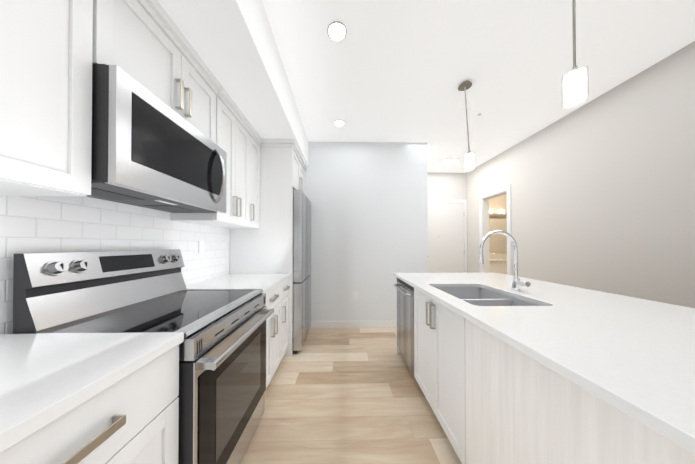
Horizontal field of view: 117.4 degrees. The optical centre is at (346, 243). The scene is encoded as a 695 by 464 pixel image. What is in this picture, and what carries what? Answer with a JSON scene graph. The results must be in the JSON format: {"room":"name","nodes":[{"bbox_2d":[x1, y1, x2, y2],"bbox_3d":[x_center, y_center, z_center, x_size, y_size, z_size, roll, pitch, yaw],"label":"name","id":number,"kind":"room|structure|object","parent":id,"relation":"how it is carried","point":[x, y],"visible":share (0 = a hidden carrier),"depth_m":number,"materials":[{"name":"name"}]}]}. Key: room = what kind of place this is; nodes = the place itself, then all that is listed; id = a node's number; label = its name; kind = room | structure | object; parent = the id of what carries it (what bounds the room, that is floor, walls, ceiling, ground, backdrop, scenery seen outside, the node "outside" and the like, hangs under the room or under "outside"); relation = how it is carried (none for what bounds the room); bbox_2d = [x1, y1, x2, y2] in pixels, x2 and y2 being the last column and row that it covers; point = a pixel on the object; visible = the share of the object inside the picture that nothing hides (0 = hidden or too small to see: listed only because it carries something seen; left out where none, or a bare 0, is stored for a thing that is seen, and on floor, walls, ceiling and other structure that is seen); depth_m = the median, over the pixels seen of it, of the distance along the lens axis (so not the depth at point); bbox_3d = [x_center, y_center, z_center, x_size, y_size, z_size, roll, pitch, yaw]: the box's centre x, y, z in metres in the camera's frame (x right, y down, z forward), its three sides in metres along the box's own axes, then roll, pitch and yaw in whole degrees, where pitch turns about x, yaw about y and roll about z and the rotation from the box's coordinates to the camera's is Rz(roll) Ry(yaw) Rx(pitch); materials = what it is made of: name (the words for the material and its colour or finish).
{"room":"kitchen","nodes":[
{"label":"kitchen","id":0,"kind":"room"},
{"bbox_2d":[157,0,307,166],"bbox_3d":[-0.875,-1.371,-0.470,0.747,0.380,7.285,0,0,-1],"label":"soffit","id":1,"kind":"structure","parent":0,"point":[233,44],"depth_m":1.38,"materials":[{"name":"white paint"}]},
{"bbox_2d":[240,327,461,463],"bbox_3d":[1.689,1.278,0.798,6.170,0.060,9.950,0,0,-1],"label":"floor","id":2,"kind":"structure","parent":0,"point":[344,395],"depth_m":1.59,"materials":[{"name":"brown wood"}]},
{"bbox_2d":[0,345,178,463],"bbox_3d":[-0.918,0.804,0.465,0.682,0.884,0.609,0,0,-1],"label":"base cabinet","id":3,"kind":"object","parent":2,"relation":"on","point":[132,418],"visible":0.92,"depth_m":0.57,"materials":[{"name":"white wood"}]},
{"bbox_2d":[13,249,273,463],"bbox_3d":[-0.874,0.646,1.155,0.721,1.210,0.755,0,0,-1],"label":"range","id":4,"kind":"object","parent":2,"relation":"on","point":[222,369],"visible":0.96,"depth_m":0.96,"materials":[{"name":"silver metal"}]},
{"bbox_2d":[230,139,306,355],"bbox_3d":[-0.947,0.054,2.742,0.722,2.418,0.833,0,0,-1],"label":"surround","id":5,"kind":"object","parent":2,"relation":"on","point":[266,247],"visible":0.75,"depth_m":2.36,"materials":[{"name":"white"}]},
{"bbox_2d":[264,278,289,387],"bbox_3d":[-0.950,0.815,1.942,0.682,0.884,0.812,0,0,-1],"label":"base cabinet","id":6,"kind":"object","parent":2,"relation":"on","point":[277,327],"visible":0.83,"depth_m":1.93,"materials":[{"name":"white wood"}]},
{"bbox_2d":[186,274,289,292],"bbox_3d":[-0.959,0.355,1.945,0.666,0.035,0.812,0,0,-1],"label":"countertop","id":7,"kind":"structure","parent":6,"relation":"on","point":[264,282],"depth_m":1.80,"materials":[{"name":"white stone"}]},
{"bbox_2d":[292,190,310,353],"bbox_3d":[-0.906,0.326,2.767,0.765,1.875,0.755,0,0,-1],"label":"fridge","id":8,"kind":"object","parent":2,"relation":"on","point":[301,264],"visible":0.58,"depth_m":2.41,"materials":[{"name":"grey metal"}]},
{"bbox_2d":[490,260,506,273],"bbox_3d":[3.874,0.864,5.445,1.300,0.840,0.540,0,0,-1],"label":"bathroom vanity","id":9,"kind":"object","parent":2,"relation":"on","point":[498,265],"depth_m":5.17,"materials":[{"name":"white wood"}]},
{"bbox_2d":[396,277,694,463],"bbox_3d":[1.028,0.803,0.587,0.902,0.888,3.690,0,0,-1],"label":"kitchen island","id":10,"kind":"object","parent":2,"relation":"on","point":[491,398],"visible":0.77,"depth_m":0.79,"materials":[{"name":"white wood"}]},
{"bbox_2d":[393,278,413,374],"bbox_3d":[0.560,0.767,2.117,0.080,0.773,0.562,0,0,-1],"label":"dishwasher","id":11,"kind":"object","parent":10,"relation":"in","point":[405,318],"visible":0.79,"depth_m":2.04,"materials":[{"name":"silver metal"}]},
{"bbox_2d":[393,273,694,454],"bbox_3d":[1.176,0.342,0.582,1.198,0.030,3.725,0,0,-1],"label":"island countertop","id":12,"kind":"structure","parent":10,"relation":"on","point":[633,357],"depth_m":0.73,"materials":[{"name":"white stone"}]},
{"bbox_2d":[435,287,538,305],"bbox_3d":[0.890,0.461,1.432,0.504,0.192,0.704,0,0,-1],"label":"sink","id":13,"kind":"object","parent":12,"relation":"in","point":[477,296],"visible":0.02,"depth_m":1.60,"materials":[{"name":"silver metal"}]},
{"bbox_2d":[479,230,530,290],"bbox_3d":[1.091,0.120,1.472,0.294,0.428,0.130,0,0,-1],"label":"faucet","id":14,"kind":"object","parent":12,"relation":"on","point":[517,283],"visible":1,"depth_m":1.50,"materials":[{"name":"silver metal"}]},
{"bbox_3d":[-0.911,0.796,-0.586,0.650,0.884,1.488,0,0,-1],"label":"base cabinet","id":15,"kind":"object","parent":2,"relation":"on","visible":0},
{"bbox_2d":[0,332,183,452],"bbox_3d":[-0.911,0.338,-0.277,0.666,0.035,2.099,0,0,-1],"label":"countertop","id":16,"kind":"structure","parent":15,"relation":"on","point":[46,379],"depth_m":0.55,"materials":[{"name":"white stone"}]},
{"bbox_2d":[305,141,427,320],"bbox_3d":[-0.050,-0.133,3.242,2.557,2.800,0.120,0,0,-1],"label":"wall","id":17,"kind":"structure","parent":0,"point":[369,218],"depth_m":3.19,"materials":[{"name":"white paint"}]},
{"bbox_2d":[310,321,395,327],"bbox_3d":[0.326,1.217,3.173,1.807,0.100,0.011,0,0,-1],"label":"baseboard","id":18,"kind":"structure","parent":17,"relation":"attached to","point":[344,324],"depth_m":3.16,"materials":[{"name":"white"}]},
{"bbox_2d":[353,292,357,299],"bbox_3d":[0.131,0.792,3.174,0.072,0.116,0.007,0,0,-1],"label":"electrical outlet","id":19,"kind":"object","parent":17,"relation":"attached to","point":[355,295],"visible":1,"depth_m":3.17,"materials":[{"name":"white plastic"}]},
{"bbox_2d":[427,172,466,199],"bbox_3d":[1.836,-0.122,4.598,1.513,2.800,0.120,0,0,-1],"label":"wall","id":20,"kind":"structure","parent":0,"point":[447,186],"depth_m":4.55,"materials":[{"name":"white paint"}]},
{"bbox_2d":[428,203,463,272],"bbox_3d":[2.068,0.205,4.503,0.919,2.128,0.073,0,0,-1],"label":"entry door","id":21,"kind":"structure","parent":20,"relation":"in","point":[445,237],"depth_m":4.53,"materials":[{"name":"white wood"}]},
{"bbox_2d":[428,199,466,272],"bbox_3d":[2.059,0.170,4.532,1.060,2.215,0.015,0,0,-1],"label":"door frame","id":22,"kind":"structure","parent":20,"relation":"attached to","point":[465,223],"depth_m":4.54,"materials":[{"name":"white"}]},
{"bbox_2d":[262,0,694,172],"bbox_3d":[1.689,-1.591,0.820,6.170,0.080,9.950,0,0,-1],"label":"ceiling","id":23,"kind":"structure","parent":0,"point":[392,70],"depth_m":1.78,"materials":[{"name":"white paint"}]},
{"bbox_2d":[327,21,346,40],"bbox_3d":[-0.072,-1.540,1.537,0.142,0.012,0.142,0,0,-1],"label":"recessed light","id":24,"kind":"object","parent":23,"relation":"in","point":[336,31],"visible":1,"depth_m":1.53,"materials":[{"name":"white plastic"}]},
{"bbox_2d":[334,120,344,126],"bbox_3d":[-0.097,-1.531,2.696,0.142,0.012,0.142,0,0,-1],"label":"recessed light","id":25,"kind":"object","parent":23,"relation":"in","point":[339,123],"visible":1,"depth_m":2.69,"materials":[{"name":"white plastic"}]},
{"bbox_2d":[440,158,457,164],"bbox_3d":[1.917,-1.521,3.950,0.306,0.012,0.306,0,0,-1],"label":"recessed light","id":26,"kind":"object","parent":23,"relation":"in","point":[449,161],"visible":0.98,"depth_m":3.92,"materials":[{"name":"white plastic"}]},
{"bbox_2d":[458,80,474,170],"bbox_3d":[1.156,-1.125,2.040,0.151,0.831,0.124,0,0,-1],"label":"pendant light","id":27,"kind":"object","parent":23,"relation":"hanging from","point":[469,157],"visible":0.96,"depth_m":2.03,"materials":[{"name":"white glass"}]},
{"bbox_2d":[561,0,588,107],"bbox_3d":[1.163,-1.133,1.080,0.124,0.831,0.124,0,0,-1],"label":"pendant light","id":28,"kind":"object","parent":23,"relation":"hanging from","point":[575,84],"visible":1,"depth_m":1.07,"materials":[{"name":"white glass"}]},
{"bbox_2d":[489,194,506,257],"bbox_3d":[3.617,-0.113,5.777,1.860,2.800,0.100,0,0,-1],"label":"wall","id":29,"kind":"structure","parent":0,"point":[497,204],"depth_m":5.73,"materials":[{"name":"beige paint"}]},
{"bbox_2d":[489,219,506,251],"bbox_3d":[3.868,-0.213,5.725,1.100,0.900,0.014,0,0,-1],"label":"bathroom mirror","id":30,"kind":"object","parent":29,"relation":"attached to","point":[497,242],"visible":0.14,"depth_m":5.72,"materials":[{"name":"white mirror"}]},
{"bbox_2d":[489,210,506,215],"bbox_3d":[3.869,-0.814,5.677,0.900,0.160,0.119,0,0,-1],"label":"shelf","id":31,"kind":"object","parent":29,"relation":"attached to","point":[500,214],"visible":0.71,"depth_m":5.65,"materials":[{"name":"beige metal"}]},
{"bbox_2d":[467,41,694,307],"bbox_3d":[2.734,-0.151,0.832,0.120,2.800,9.950,0,0,-1],"label":"wall","id":32,"kind":"structure","parent":0,"point":[602,192],"depth_m":2.10,"materials":[{"name":"white paint"}]},
{"bbox_2d":[479,184,510,274],"bbox_3d":[2.663,0.169,3.738,0.136,2.205,0.760,0,0,-1],"label":"door frame","id":33,"kind":"structure","parent":32,"relation":"attached to","point":[484,226],"depth_m":4.03,"materials":[{"name":"white"}]},
{"bbox_3d":[-1.309,-0.161,-0.479,0.120,2.800,7.505,0,0,-1],"label":"wall","id":34,"kind":"structure","parent":0,"visible":0},
{"bbox_2d":[0,0,92,195],"bbox_3d":[-1.077,-0.673,0.450,0.362,0.998,0.654,0,0,-1],"label":"upper cabinet","id":35,"kind":"object","parent":34,"relation":"attached to","point":[46,49],"visible":1,"depth_m":0.67,"materials":[{"name":"white wood"}]},
{"bbox_2d":[0,196,229,333],"bbox_3d":[-1.266,0.056,0.507,0.008,0.580,3.678,0,0,-1],"label":"backsplash","id":36,"kind":"structure","parent":34,"relation":"attached to","point":[40,224],"depth_m":1.06,"materials":[{"name":"tile"}]},
{"bbox_2d":[198,241,203,253],"bbox_3d":[-1.288,0.037,1.868,0.005,0.116,0.072,0,0,-1],"label":"outlet","id":37,"kind":"object","parent":36,"relation":"attached to","point":[200,247],"visible":1,"depth_m":1.86,"materials":[{"name":"white plastic"}]},
{"bbox_2d":[92,0,220,143],"bbox_3d":[-1.093,-0.918,1.162,0.362,0.498,0.755,0,0,-1],"label":"upper cabinet","id":38,"kind":"object","parent":34,"relation":"attached to","point":[146,44],"visible":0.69,"depth_m":1.05,"materials":[{"name":"white wood"}]},
{"bbox_2d":[86,64,226,212],"bbox_3d":[-1.041,-0.443,1.160,0.466,0.446,0.756,0,0,-1],"label":"microwave","id":39,"kind":"object","parent":38,"relation":"attached to","point":[150,150],"visible":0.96,"depth_m":0.94,"materials":[{"name":"grey metal"}]},
{"bbox_2d":[171,85,262,228],"bbox_3d":[-1.110,-0.662,1.950,0.362,0.998,0.812,0,0,-1],"label":"upper cabinet","id":40,"kind":"object","parent":34,"relation":"attached to","point":[238,140],"visible":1,"depth_m":1.84,"materials":[{"name":"white wood"}]}
]}

